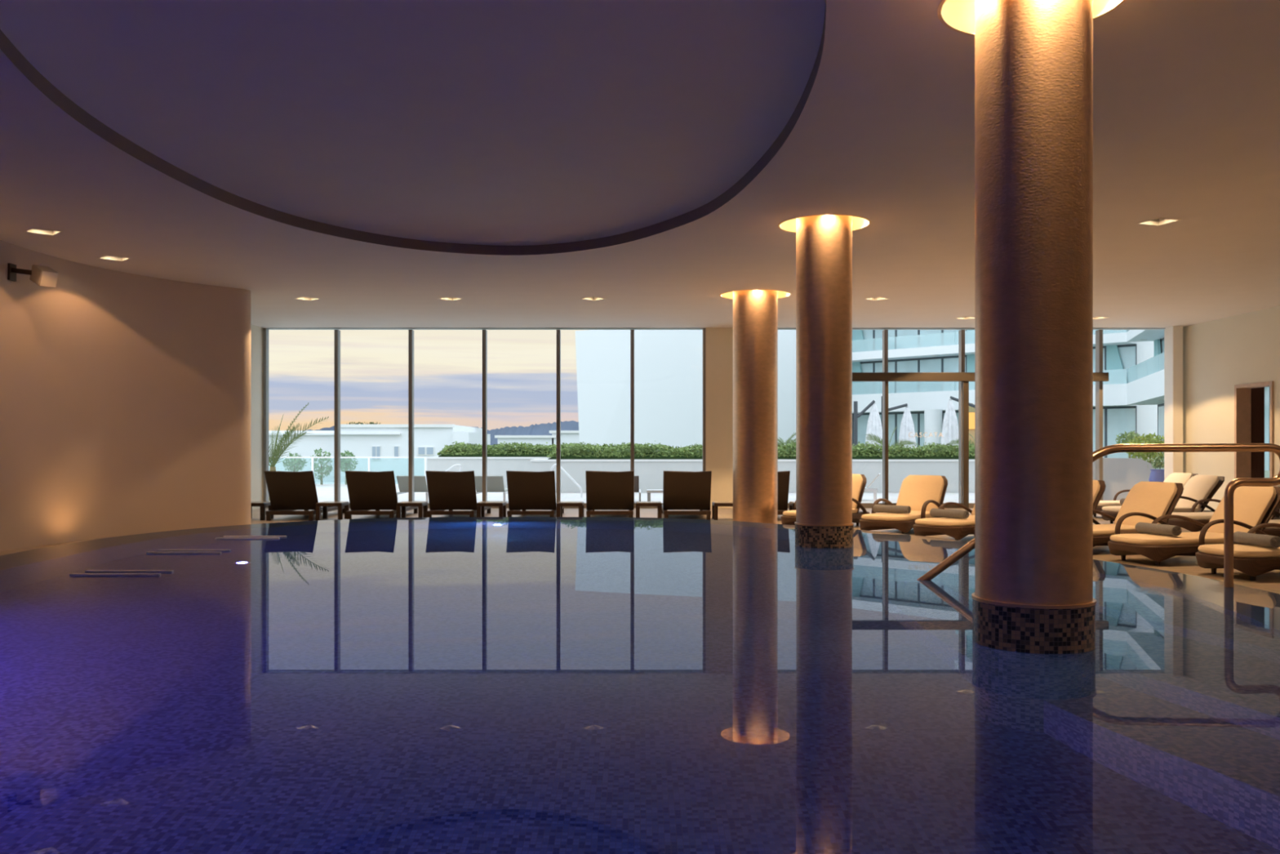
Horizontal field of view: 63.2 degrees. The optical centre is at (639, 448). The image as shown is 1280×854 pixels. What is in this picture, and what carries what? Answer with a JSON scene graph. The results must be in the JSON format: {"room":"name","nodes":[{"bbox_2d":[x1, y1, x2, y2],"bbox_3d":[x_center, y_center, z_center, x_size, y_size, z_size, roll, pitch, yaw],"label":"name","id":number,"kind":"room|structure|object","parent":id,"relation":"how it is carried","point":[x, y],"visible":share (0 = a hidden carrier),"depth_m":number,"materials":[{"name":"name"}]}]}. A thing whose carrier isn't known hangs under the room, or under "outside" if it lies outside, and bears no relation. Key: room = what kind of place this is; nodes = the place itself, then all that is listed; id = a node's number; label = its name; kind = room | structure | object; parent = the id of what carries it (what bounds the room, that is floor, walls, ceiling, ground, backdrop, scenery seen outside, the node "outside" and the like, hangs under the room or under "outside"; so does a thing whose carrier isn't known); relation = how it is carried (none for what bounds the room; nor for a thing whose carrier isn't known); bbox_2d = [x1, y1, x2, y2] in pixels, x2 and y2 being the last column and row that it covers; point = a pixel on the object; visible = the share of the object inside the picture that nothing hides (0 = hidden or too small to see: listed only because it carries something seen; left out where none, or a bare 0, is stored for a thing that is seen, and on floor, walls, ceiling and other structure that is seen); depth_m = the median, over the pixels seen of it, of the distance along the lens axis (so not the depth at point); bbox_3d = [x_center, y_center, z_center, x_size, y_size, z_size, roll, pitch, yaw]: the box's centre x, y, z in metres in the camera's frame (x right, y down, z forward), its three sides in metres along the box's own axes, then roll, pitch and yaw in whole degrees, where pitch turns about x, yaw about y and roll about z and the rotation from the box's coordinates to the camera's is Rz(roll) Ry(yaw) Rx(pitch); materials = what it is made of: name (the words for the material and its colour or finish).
{"room":"spa","nodes":[
{"label":"spa","id":0,"kind":"room"},
{"bbox_2d":[0,240,250,551],"bbox_3d":[-6.439,-0.560,5.974,1.843,3.340,17.965,0,0,0],"label":"wall","id":1,"kind":"structure","parent":0,"point":[125,397],"depth_m":13.12,"materials":[{"name":"paint"}]},
{"bbox_2d":[7,262,57,287],"bbox_3d":[-6.600,-1.881,11.367,0.532,0.253,0.268,0,0,11],"label":"wall speaker","id":2,"kind":"object","parent":1,"relation":"attached to","point":[41,275],"visible":1,"depth_m":11.29,"materials":[{"name":"beige"}]},
{"bbox_2d":[40,271,57,287],"bbox_3d":[-6.410,-1.831,11.284,0.067,0.151,0.160,0,0,35],"label":"grille","id":3,"kind":"object","parent":2,"relation":"attached to","point":[47,278],"depth_m":11.27,"materials":[{"name":"beige"}]},
{"bbox_2d":[250,324,263,509],"bbox_3d":[-7.590,-0.560,16.910,1.220,3.340,5.220,0,0,0],"label":"wall","id":4,"kind":"structure","parent":0,"point":[256,332],"depth_m":18.99,"materials":[{"name":"paint"}]},
{"bbox_2d":[0,0,825,245],"bbox_3d":[-1.404,-2.413,7.460,4.954,0.145,9.120,0,0,0],"label":"ceiling","id":5,"kind":"structure","parent":0,"point":[494,122],"depth_m":7.25,"materials":[{"name":"paint"}]},
{"bbox_2d":[0,516,1279,853],"bbox_3d":[-0.784,0.970,7.483,10.090,0.001,14.394,0,0,0],"label":"water","id":6,"kind":"object","parent":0,"point":[442,685],"visible":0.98,"depth_m":4.04,"materials":[{"name":"liquid"}]},
{"bbox_2d":[69,569,173,575],"bbox_3d":[-4.000,0.965,8.040,0.680,0.018,0.260,0,0,0],"label":"grab bar","id":7,"kind":"object","parent":6,"relation":"on","point":[86,571],"visible":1,"depth_m":7.93,"materials":[{"name":"white"}]},
{"bbox_2d":[146,549,231,553],"bbox_3d":[-4.200,0.965,9.690,0.680,0.018,0.260,0,0,0],"label":"grab bar","id":8,"kind":"object","parent":6,"relation":"on","point":[157,549],"visible":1,"depth_m":9.58,"materials":[{"name":"white"}]},
{"bbox_2d":[215,535,286,538],"bbox_3d":[-4.200,0.965,11.240,0.680,0.018,0.260,0,0,0],"label":"grab bar","id":9,"kind":"object","parent":6,"relation":"on","point":[224,536],"visible":1,"depth_m":11.13,"materials":[{"name":"white"}]},
{"bbox_2d":[0,0,1279,329],"bbox_3d":[2.900,-2.230,8.275,22.200,0.001,22.550,0,0,0],"label":"ceiling","id":10,"kind":"structure","parent":0,"point":[1186,93],"depth_m":9.88,"materials":[{"name":"paint"}]},
{"bbox_2d":[0,0,826,255],"bbox_3d":[-1.404,-2.285,7.460,4.954,0.110,9.120,0,0,0],"label":"trim","id":11,"kind":"structure","parent":10,"relation":"attached to","point":[44,86],"depth_m":9.56,"materials":[{"name":"grey paint"}]},
{"bbox_2d":[777,213,871,233],"bbox_3d":[1.835,-2.338,10.370,0.916,0.224,0.916,0,0,0],"label":"ring light","id":12,"kind":"object","parent":10,"relation":"attached to","point":[858,222],"visible":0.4,"depth_m":10.59,"materials":[{"name":"beige"}]},
{"bbox_2d":[937,0,1126,35],"bbox_3d":[1.960,-2.338,5.190,0.916,0.224,0.916,0,0,0],"label":"ring light","id":13,"kind":"object","parent":10,"relation":"attached to","point":[957,15],"visible":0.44,"depth_m":5.50,"materials":[{"name":"beige"}]},
{"bbox_2d":[1135,217,1181,226],"bbox_3d":[5.104,-2.273,10.240,0.286,0.094,0.286,0,0,-18],"label":"recessed light","id":14,"kind":"object","parent":10,"relation":"in","point":[1157,221],"visible":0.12,"depth_m":10.34,"materials":[{"name":"beige"}]},
{"bbox_2d":[0,507,1279,594],"bbox_3d":[0.900,1.110,8.150,18.200,0.001,22.300,0,0,0],"label":"floor","id":15,"kind":"structure","parent":0,"point":[1269,581],"depth_m":12.68,"materials":[{"name":"tile"}]},
{"bbox_2d":[250,501,273,519],"bbox_3d":[-5.982,0.974,16.200,0.400,0.272,0.420,0,0,0],"label":"table","id":16,"kind":"object","parent":15,"relation":"on","point":[262,504],"visible":0.35,"depth_m":16.00,"materials":[{"name":"brown"}]},
{"bbox_2d":[264,471,344,520],"bbox_3d":[-5.365,0.727,16.850,0.735,0.766,1.980,0,0,0],"label":"lounger","id":17,"kind":"object","parent":15,"relation":"on","point":[289,491],"visible":0.82,"depth_m":16.02,"materials":[{"name":"brown"}]},
{"bbox_2d":[315,501,349,519],"bbox_3d":[-4.787,0.974,16.200,0.400,0.272,0.420,0,0,0],"label":"table","id":18,"kind":"object","parent":15,"relation":"on","point":[325,504],"visible":0.9,"depth_m":16.03,"materials":[{"name":"brown"}]},
{"bbox_2d":[345,471,417,519],"bbox_3d":[-4.141,0.727,16.850,0.735,0.766,1.980,0,0,-1],"label":"lounger","id":19,"kind":"object","parent":15,"relation":"on","point":[367,490],"visible":0.82,"depth_m":16.02,"materials":[{"name":"brown"}]},
{"bbox_2d":[395,501,427,517],"bbox_3d":[-3.548,0.974,16.200,0.400,0.272,0.420,0,0,0],"label":"table","id":20,"kind":"object","parent":15,"relation":"on","point":[422,505],"visible":0.89,"depth_m":16.00,"materials":[{"name":"brown"}]},
{"bbox_2d":[425,471,491,517],"bbox_3d":[-2.902,0.727,16.850,0.735,0.766,1.980,0,0,0],"label":"lounger","id":21,"kind":"object","parent":15,"relation":"on","point":[451,491],"visible":0.84,"depth_m":16.02,"materials":[{"name":"brown"}]},
{"bbox_2d":[476,501,506,516],"bbox_3d":[-2.310,0.974,16.200,0.400,0.272,0.420,0,0,0],"label":"table","id":22,"kind":"object","parent":15,"relation":"on","point":[481,505],"visible":0.88,"depth_m":16.00,"materials":[{"name":"brown"}]},
{"bbox_2d":[506,471,564,516],"bbox_3d":[-1.663,0.727,16.850,0.735,0.766,1.980,0,0,1],"label":"lounger","id":23,"kind":"object","parent":15,"relation":"on","point":[526,490],"visible":0.87,"depth_m":16.02,"materials":[{"name":"brown"}]},
{"bbox_2d":[556,501,583,516],"bbox_3d":[-1.084,0.974,16.200,0.400,0.272,0.420,0,0,0],"label":"table","id":24,"kind":"object","parent":15,"relation":"on","point":[560,504],"visible":0.88,"depth_m":15.99,"materials":[{"name":"brown"}]},
{"bbox_2d":[585,471,634,517],"bbox_3d":[-0.471,0.727,16.850,0.735,0.766,1.980,0,0,-1],"label":"lounger","id":25,"kind":"object","parent":15,"relation":"on","point":[605,490],"visible":0.97,"depth_m":16.02,"materials":[{"name":"brown"}]},
{"bbox_2d":[635,501,662,517],"bbox_3d":[0.136,0.974,16.200,0.400,0.272,0.420,0,0,0],"label":"table","id":26,"kind":"object","parent":15,"relation":"on","point":[638,504],"visible":0.91,"depth_m":15.99,"materials":[{"name":"brown"}]},
{"bbox_2d":[662,471,711,519],"bbox_3d":[0.725,0.727,16.850,0.735,0.766,1.980,0,0,0],"label":"lounger","id":27,"kind":"object","parent":15,"relation":"on","point":[682,490],"visible":0.98,"depth_m":16.02,"materials":[{"name":"brown"}]},
{"bbox_2d":[733,289,777,524],"bbox_3d":[1.676,-0.670,15.130,0.648,3.560,0.648,0,0,0],"label":"column","id":28,"kind":"structure","parent":15,"relation":"on","point":[755,312],"depth_m":14.85,"materials":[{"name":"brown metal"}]},
{"bbox_2d":[777,471,790,515],"bbox_3d":[1.941,0.727,16.850,0.735,0.766,1.980,0,0,1],"label":"lounger","id":29,"kind":"object","parent":15,"relation":"on","point":[783,476],"visible":0.12,"depth_m":16.01,"materials":[{"name":"brown"}]},
{"bbox_2d":[781,474,869,525],"bbox_3d":[2.585,0.741,14.563,0.744,0.738,1.620,0,0,35],"label":"lounger","id":30,"kind":"object","parent":15,"relation":"on","point":[859,481],"visible":0.39,"depth_m":14.77,"materials":[{"name":"brown"}]},
{"bbox_2d":[782,507,857,515],"bbox_3d":[2.490,0.882,14.428,0.610,0.075,1.270,0,0,35],"label":"seat cushion","id":31,"kind":"object","parent":30,"relation":"on","point":[789,513],"depth_m":14.09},
{"bbox_2d":[852,474,862,508],"bbox_3d":[2.901,0.627,15.015,0.590,0.509,0.369,0,0,35],"label":"cushion","id":32,"kind":"object","parent":30,"relation":"on","point":[857,479],"depth_m":14.86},
{"bbox_2d":[859,475,947,533],"bbox_3d":[3.507,0.741,13.797,0.744,0.738,1.620,0,0,37],"label":"lounger","id":33,"kind":"object","parent":15,"relation":"on","point":[922,493],"visible":0.69,"depth_m":14.04,"materials":[{"name":"brown"}]},
{"bbox_2d":[872,504,911,513],"bbox_3d":[3.260,0.788,13.470,0.491,0.104,0.130,0,0,39],"label":"rolled towel","id":34,"kind":"object","parent":33,"relation":"on","point":[877,508],"visible":1,"depth_m":13.41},
{"bbox_2d":[861,510,932,520],"bbox_3d":[3.408,0.882,13.665,0.610,0.075,1.270,0,0,37],"label":"seat cushion","id":35,"kind":"object","parent":33,"relation":"on","point":[913,515],"depth_m":13.25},
{"bbox_2d":[896,475,944,511],"bbox_3d":[3.840,0.627,14.238,0.590,0.509,0.369,0,0,37],"label":"cushion","id":36,"kind":"object","parent":33,"relation":"on","point":[915,490],"depth_m":14.20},
{"bbox_2d":[912,502,974,540],"bbox_3d":[4.075,0.741,12.776,1.620,0.738,0.744,0,0,-36],"label":"lounger","id":37,"kind":"object","parent":15,"relation":"on","point":[957,528],"visible":0.43,"depth_m":12.28,"materials":[{"name":"brown"}]},
{"bbox_2d":[915,515,974,526],"bbox_3d":[3.942,0.882,12.679,1.270,0.075,0.610,0,0,-36],"label":"seat cushion","id":38,"kind":"object","parent":37,"relation":"on","point":[938,521],"depth_m":12.30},
{"bbox_2d":[929,508,968,518],"bbox_3d":[3.732,0.788,12.552,0.130,0.104,0.491,0,0,-38],"label":"rolled towel","id":39,"kind":"object","parent":37,"relation":"on","point":[955,513],"visible":1,"depth_m":12.48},
{"bbox_2d":[852,372,1108,507],"bbox_3d":[5.904,-0.145,19.140,5.389,2.490,0.140,0,0,0],"label":"door","id":40,"kind":"structure","parent":15,"relation":"on","point":[965,377],"depth_m":19.11,"materials":[{"name":"brown metal"}]},
{"bbox_2d":[973,480,1106,535],"bbox_3d":[4.635,0.741,12.080,1.620,0.738,0.744,0,0,-28],"label":"lounger","id":41,"kind":"object","parent":15,"relation":"on","point":[1099,486],"visible":0.05,"depth_m":12.12,"materials":[{"name":"brown"}]},
{"bbox_2d":[1093,481,1183,546],"bbox_3d":[5.076,0.741,11.290,1.620,0.738,0.744,0,0,-21],"label":"lounger","id":42,"kind":"object","parent":15,"relation":"on","point":[1146,501],"visible":0.52,"depth_m":11.32,"materials":[{"name":"brown"}]},
{"bbox_2d":[1093,524,1142,535],"bbox_3d":[4.922,0.882,11.231,1.270,0.075,0.610,0,0,-21],"label":"seat cushion","id":43,"kind":"object","parent":42,"relation":"on","point":[1098,529],"depth_m":11.00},
{"bbox_2d":[1113,481,1177,525],"bbox_3d":[5.591,0.627,11.488,0.369,0.509,0.590,0,0,-21],"label":"cushion","id":44,"kind":"object","parent":42,"relation":"on","point":[1156,499],"depth_m":11.42,"materials":[{"name":"fabric"}]},
{"bbox_2d":[1093,472,1198,516],"bbox_3d":[8.024,0.752,16.686,1.656,0.716,0.744,0,0,-6],"label":"lounger","id":45,"kind":"object","parent":15,"relation":"on","point":[1180,477],"visible":0.21,"depth_m":16.61,"materials":[{"name":"brown"}]},
{"bbox_2d":[1163,472,1192,486],"bbox_3d":[8.574,0.637,16.744,0.401,0.486,0.590,0,0,-6],"label":"cushion","id":46,"kind":"object","parent":45,"relation":"on","point":[1180,477],"depth_m":16.69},
{"bbox_2d":[1101,475,1224,523],"bbox_3d":[7.600,0.752,15.165,1.656,0.716,0.744,0,0,-8],"label":"lounger","id":47,"kind":"object","parent":15,"relation":"on","point":[1198,487],"visible":0.36,"depth_m":15.05,"materials":[{"name":"brown"}]},
{"bbox_2d":[1102,505,1204,511],"bbox_3d":[7.419,0.882,15.140,1.270,0.075,0.610,0,0,-8],"label":"seat cushion","id":48,"kind":"object","parent":47,"relation":"on","point":[1178,508],"depth_m":14.93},
{"bbox_2d":[1176,475,1218,507],"bbox_3d":[8.149,0.637,15.242,0.401,0.486,0.590,0,0,-8],"label":"cushion","id":49,"kind":"object","parent":47,"relation":"on","point":[1198,487],"depth_m":15.12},
{"bbox_2d":[1107,486,1279,565],"bbox_3d":[5.449,0.741,10.232,1.620,0.738,0.744,0,0,-13],"label":"lounger","id":50,"kind":"object","parent":15,"relation":"on","point":[1253,506],"visible":0.7,"depth_m":10.08,"materials":[{"name":"brown"}]},
{"bbox_2d":[1134,522,1182,536],"bbox_3d":[5.050,0.788,10.140,0.130,0.104,0.491,0,0,-16],"label":"rolled towel","id":51,"kind":"object","parent":50,"relation":"on","point":[1144,527],"visible":1,"depth_m":10.06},
{"bbox_2d":[1110,531,1239,545],"bbox_3d":[5.288,0.882,10.195,1.270,0.075,0.610,0,0,-13],"label":"seat cushion","id":52,"kind":"object","parent":50,"relation":"on","point":[1193,538],"depth_m":9.94,"materials":[{"name":"fabric"}]},
{"bbox_2d":[1206,486,1276,533],"bbox_3d":[5.987,0.627,10.356,0.369,0.509,0.590,0,0,-13],"label":"cushion","id":53,"kind":"object","parent":50,"relation":"on","point":[1253,506],"depth_m":10.22,"materials":[{"name":"fabric"}]},
{"bbox_2d":[1167,477,1279,532],"bbox_3d":[7.670,0.752,13.615,1.656,0.716,0.744,0,0,-8],"label":"lounger","id":54,"kind":"object","parent":15,"relation":"on","point":[1204,517],"visible":0.32,"depth_m":13.32,"materials":[{"name":"brown"}]},
{"bbox_2d":[1171,511,1272,519],"bbox_3d":[7.489,0.882,13.590,1.270,0.075,0.610,0,0,-8],"label":"seat cushion","id":55,"kind":"object","parent":54,"relation":"on","point":[1194,515],"depth_m":13.32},
{"bbox_2d":[1195,523,1279,580],"bbox_3d":[5.722,0.741,9.063,1.620,0.738,0.744,0,0,-8],"label":"lounger","id":56,"kind":"object","parent":15,"relation":"on","point":[1251,560],"visible":0.84,"depth_m":8.73,"materials":[{"name":"brown"}]},
{"bbox_2d":[1198,543,1279,557],"bbox_3d":[5.559,0.882,9.040,1.270,0.075,0.610,0,0,-8],"label":"seat cushion","id":57,"kind":"object","parent":56,"relation":"on","point":[1216,550],"depth_m":8.82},
{"bbox_2d":[1233,531,1279,547],"bbox_3d":[5.320,0.788,8.976,0.130,0.104,0.491,0,0,-6],"label":"rolled towel","id":58,"kind":"object","parent":56,"relation":"on","point":[1260,540],"visible":0.98,"depth_m":8.89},
{"bbox_2d":[1263,505,1279,537],"bbox_3d":[7.570,0.752,12.115,1.656,0.716,0.744,0,0,-8],"label":"lounger","id":59,"kind":"object","parent":15,"relation":"on","point":[1272,531],"visible":0.08,"depth_m":11.74,"materials":[{"name":"brown"}]},
{"bbox_2d":[705,327,733,507],"bbox_3d":[1.759,-0.560,19.400,1.084,3.340,0.300,0,0,0],"label":"wall","id":60,"kind":"structure","parent":0,"point":[718,340],"depth_m":19.25,"materials":[{"name":"paint"}]},
{"bbox_2d":[263,328,705,507],"bbox_3d":[-2.881,-0.560,19.335,8.197,3.340,0.170,0,0,0],"label":"window","id":61,"kind":"structure","parent":60,"relation":"in","point":[336,332],"depth_m":19.25,"materials":[{"name":"silver metal"}]},
{"bbox_2d":[268,328,1164,329],"bbox_3d":[2.900,-2.460,19.490,22.800,0.460,0.220,0,0,0],"label":"trim","id":62,"kind":"structure","parent":60,"relation":"attached to","point":[268,329],"depth_m":19.53,"materials":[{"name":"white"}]},
{"bbox_2d":[777,328,1164,507],"bbox_3d":[6.116,-0.560,19.335,7.629,3.340,0.170,0,0,0],"label":"window","id":63,"kind":"structure","parent":60,"relation":"in","point":[1099,333],"depth_m":19.29,"materials":[{"name":"silver metal"}]},
{"bbox_2d":[1182,305,1279,510],"bbox_3d":[10.100,-0.560,8.275,0.200,3.340,22.550,0,0,0],"label":"wall","id":64,"kind":"structure","parent":0,"point":[1219,355],"depth_m":17.86,"materials":[{"name":"paint"}]},
{"bbox_2d":[1164,325,1182,479],"bbox_3d":[9.830,-0.560,19.160,0.180,3.340,0.320,0,0,0],"label":"wall","id":65,"kind":"structure","parent":64,"relation":"attached to","point":[1173,335],"depth_m":19.00,"materials":[{"name":"beige paint"}]},
{"bbox_2d":[1234,381,1273,479],"bbox_3d":[10.095,0.025,16.930,0.250,2.170,1.040,0,0,0],"label":"door","id":66,"kind":"structure","parent":64,"relation":"in","point":[1242,393],"depth_m":17.39,"materials":[{"name":"brown wood"}]},
{"bbox_2d":[1251,386,1264,478],"bbox_3d":[12.200,-0.560,16.700,4.000,3.340,5.400,0,0,0],"label":"wall","id":67,"kind":"structure","parent":0,"point":[1257,393],"depth_m":19.15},
{"bbox_3d":[-0.784,1.672,7.483,8.890,1.335,13.194,0,0,0],"label":"floor","id":68,"kind":"structure","parent":0,"visible":0},
{"bbox_2d":[794,214,853,548],"bbox_3d":[1.835,-0.055,10.370,0.582,4.790,0.582,0,0,0],"label":"column","id":69,"kind":"structure","parent":68,"relation":"on","point":[824,243],"depth_m":10.13,"materials":[{"name":"paint"}]},
{"bbox_2d":[971,0,1096,653],"bbox_3d":[1.960,-0.055,5.190,0.582,4.790,0.582,0,0,0],"label":"column","id":70,"kind":"structure","parent":68,"relation":"on","point":[1033,592],"depth_m":4.95,"materials":[{"name":"paint"}]},
{"bbox_3d":[2.727,2.105,6.547,1.868,0.470,7.706,0,0,0],"label":"floor","id":71,"kind":"structure","parent":0,"visible":0},
{"bbox_2d":[916,443,1279,586],"bbox_3d":[3.234,0.918,7.471,2.712,1.905,0.189,0,0,8],"label":"handrail","id":72,"kind":"object","parent":71,"relation":"on","point":[1229,490],"visible":0.7,"depth_m":7.34,"materials":[{"name":"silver metal"}]},
{"label":"outside","id":73,"kind":"structure","parent":0,"visible":0},
{"bbox_2d":[1152,465,1269,477],"bbox_3d":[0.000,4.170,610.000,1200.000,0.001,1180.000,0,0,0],"label":"ground","id":74,"kind":"structure","parent":73,"point":[1266,472],"depth_m":179.89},
{"bbox_2d":[268,424,490,482],"bbox_3d":[-19.567,1.280,76.750,16.252,5.781,14.500,0,0,0],"label":"building","id":75,"kind":"structure","parent":74,"relation":"on","point":[361,440],"depth_m":70.00,"materials":[{"name":"white"}]},
{"bbox_2d":[494,430,579,447],"bbox_3d":[-11.446,1.066,124.850,10.569,6.209,10.300,0,0,0],"label":"house","id":76,"kind":"structure","parent":74,"relation":"on","point":[568,437],"depth_m":120.01,"materials":[{"name":"white"}]},
{"bbox_2d":[575,329,795,448],"bbox_3d":[9.075,-4.330,98.250,28.250,17.000,34.500,0,0,0],"label":"building","id":77,"kind":"structure","parent":74,"relation":"on","point":[668,363],"depth_m":84.70,"materials":[{"name":"white"}]},
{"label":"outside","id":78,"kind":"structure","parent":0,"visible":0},
{"bbox_2d":[307,420,578,448],"bbox_3d":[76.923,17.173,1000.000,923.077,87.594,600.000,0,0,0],"label":"hills","id":79,"kind":"structure","parent":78,"point":[541,428],"depth_m":982.26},
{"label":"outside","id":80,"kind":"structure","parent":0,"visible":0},
{"bbox_2d":[852,329,1269,470],"bbox_3d":[32.274,-8.410,77.222,26.548,19.040,55.139,0,0,0],"label":"hotel building","id":81,"kind":"structure","parent":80,"point":[1133,394],"depth_m":91.63,"materials":[{"name":"white"}]},
{"bbox_2d":[852,329,866,352],"bbox_3d":[21.090,-10.680,99.771,1.561,3.300,0.200,0,0,44],"label":"balcony","id":82,"kind":"object","parent":81,"relation":"hanging from","point":[860,344],"depth_m":99.71,"materials":[{"name":"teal glass"}]},
{"bbox_2d":[852,361,866,395],"bbox_3d":[21.090,-6.655,99.771,1.561,3.250,0.200,0,0,44],"label":"balcony","id":83,"kind":"object","parent":81,"relation":"hanging from","point":[860,387],"depth_m":99.76,"materials":[{"name":"teal glass"}]},
{"bbox_2d":[966,354,974,390],"bbox_3d":[29.601,-6.655,91.661,1.595,3.250,0.200,0,0,44],"label":"balcony","id":84,"kind":"object","parent":81,"relation":"hanging from","point":[970,357],"depth_m":91.86,"materials":[{"name":"teal glass"}]},
{"bbox_2d":[1106,344,1127,384],"bbox_3d":[38.268,-6.655,83.411,1.595,3.250,0.200,0,0,44],"label":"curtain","id":85,"kind":"object","parent":81,"relation":"hanging from","point":[1116,354],"depth_m":83.39,"materials":[{"name":"teal glass"}]},
{"bbox_2d":[1154,338,1162,373],"bbox_3d":[39.365,-6.655,78.958,0.200,3.250,2.644,0,0,17],"label":"balcony","id":86,"kind":"object","parent":81,"relation":"hanging from","point":[1157,342],"depth_m":78.88,"materials":[{"name":"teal glass"}]},
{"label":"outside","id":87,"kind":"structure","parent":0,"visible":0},
{"bbox_2d":[968,403,974,446],"bbox_3d":[19.108,-0.800,60.000,1.100,3.600,1.000,0,0,0],"label":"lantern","id":88,"kind":"object","parent":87,"point":[971,410],"visible":0.26,"depth_m":59.63,"materials":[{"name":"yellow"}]},
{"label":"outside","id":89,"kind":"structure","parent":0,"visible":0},
{"bbox_2d":[268,482,974,502],"bbox_3d":[8.000,1.262,26.710,44.000,0.295,14.580,0,0,0],"label":"terrace","id":90,"kind":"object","parent":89,"point":[325,491],"depth_m":23.86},
{"bbox_2d":[282,452,306,471],"bbox_3d":[-10.566,0.615,31.799,0.710,0.989,0.656,0,0,34],"label":"shrub","id":91,"kind":"object","parent":90,"relation":"on","point":[293,462],"visible":0.94,"depth_m":31.71,"materials":[{"name":"green plant"}]},
{"bbox_2d":[268,402,328,501],"bbox_3d":[-7.661,0.067,21.895,2.134,2.086,1.360,0,0,8],"label":"palm tree","id":92,"kind":"object","parent":90,"relation":"on","point":[276,452],"visible":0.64,"depth_m":21.95,"materials":[{"name":"green plant"}]},
{"bbox_2d":[310,447,333,484],"bbox_3d":[-9.753,0.545,31.821,0.718,1.130,0.667,0,0,0],"label":"shrub","id":93,"kind":"object","parent":90,"relation":"on","point":[329,468],"visible":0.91,"depth_m":31.76,"materials":[{"name":"green plant"}]},
{"bbox_2d":[340,450,358,484],"bbox_3d":[-8.968,0.582,31.788,0.695,1.056,0.640,0,0,0],"label":"shrub","id":94,"kind":"object","parent":90,"relation":"on","point":[347,462],"visible":0.84,"depth_m":31.75,"materials":[{"name":"green plant"}]},
{"bbox_2d":[274,456,426,482],"bbox_3d":[-9.627,0.680,30.600,6.698,0.860,0.060,0,0,0],"label":"glass balustrade","id":95,"kind":"object","parent":90,"relation":"on","point":[312,457],"visible":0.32,"depth_m":30.57,"materials":[{"name":"white metal"}]},
{"bbox_2d":[396,475,428,502],"bbox_3d":[-4.484,0.825,21.195,0.640,0.570,1.710,0,0,0],"label":"lounger","id":96,"kind":"object","parent":90,"relation":"on","point":[420,482],"visible":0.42,"depth_m":20.47,"materials":[{"name":"grey fabric"}]},
{"bbox_2d":[426,456,550,488],"bbox_3d":[-2.017,0.674,28.895,7.546,0.871,1.450,0,0,0],"label":"wall","id":97,"kind":"structure","parent":90,"relation":"on","point":[496,466],"depth_m":28.20,"materials":[{"name":"white"}]},
{"bbox_2d":[437,440,651,457],"bbox_3d":[-2.533,0.017,28.851,6.038,0.437,1.294,0,0,0],"label":"hedge","id":98,"kind":"object","parent":97,"relation":"on","point":[457,450],"visible":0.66,"depth_m":28.38,"materials":[{"name":"green plant"}]},
{"bbox_2d":[474,475,507,501],"bbox_3d":[-2.963,0.825,21.195,0.640,0.570,1.710,0,0,0],"label":"lounger","id":99,"kind":"object","parent":90,"relation":"on","point":[495,483],"visible":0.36,"depth_m":20.49,"materials":[{"name":"grey fabric"}]},
{"bbox_2d":[530,458,974,492],"bbox_3d":[3.769,0.696,26.895,13.059,0.828,1.450,0,0,0],"label":"wall","id":100,"kind":"structure","parent":90,"relation":"on","point":[650,472],"depth_m":26.20,"materials":[{"name":"white"}]},
{"bbox_2d":[546,440,974,458],"bbox_3d":[3.958,0.039,26.849,12.674,0.479,1.322,0,0,0],"label":"hedge","id":101,"kind":"object","parent":100,"relation":"on","point":[659,451],"visible":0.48,"depth_m":26.36,"materials":[{"name":"green plant"}]},
{"bbox_2d":[853,400,882,446],"bbox_3d":[6.798,-0.175,31.500,1.237,2.571,0.700,0,0,0],"label":"parasol","id":102,"kind":"object","parent":90,"relation":"on","point":[873,425],"visible":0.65,"depth_m":31.44,"materials":[{"name":"grey"}]},
{"bbox_2d":[865,426,918,447],"bbox_3d":[7.040,0.225,29.437,1.440,1.770,1.409,0,0,25],"label":"palm tree","id":103,"kind":"object","parent":90,"relation":"on","point":[878,440],"visible":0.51,"depth_m":29.32,"materials":[{"name":"green plant"}]},
{"bbox_2d":[881,395,916,448],"bbox_3d":[7.959,-0.258,32.500,1.417,2.735,0.700,0,0,0],"label":"parasol","id":104,"kind":"object","parent":90,"relation":"on","point":[907,426],"visible":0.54,"depth_m":32.39,"materials":[{"name":"grey"}]},
{"bbox_2d":[940,395,974,445],"bbox_3d":[9.636,-0.268,30.500,1.700,2.756,0.700,0,0,0],"label":"parasol","id":105,"kind":"object","parent":90,"relation":"on","point":[950,426],"visible":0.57,"depth_m":30.37,"materials":[{"name":"grey"}]},
{"bbox_2d":[1093,457,1155,500],"bbox_3d":[9.375,0.645,21.975,2.750,0.930,1.050,0,0,0],"label":"wall","id":106,"kind":"structure","parent":90,"relation":"on","point":[1119,474],"depth_m":21.45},
{"bbox_2d":[1115,430,1141,457],"bbox_3d":[11.063,0.353,23.505,0.618,1.514,0.630,0,0,0],"label":"bush","id":107,"kind":"object","parent":90,"relation":"on","point":[1129,435],"visible":0.5,"depth_m":23.42,"materials":[{"name":"green plant"}]},
{"bbox_2d":[1125,432,1164,463],"bbox_3d":[10.839,0.384,22.104,1.105,1.452,0.753,0,0,0],"label":"bush","id":108,"kind":"object","parent":90,"relation":"on","point":[1148,438],"visible":0.44,"depth_m":21.99,"materials":[{"name":"green plant"}]},
{"bbox_2d":[1146,452,1164,481],"bbox_3d":[10.120,0.577,20.309,0.348,1.067,0.354,0,0,-25],"label":"flower pot","id":109,"kind":"object","parent":90,"relation":"on","point":[1156,475],"visible":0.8,"depth_m":20.22,"materials":[{"name":"blue"}]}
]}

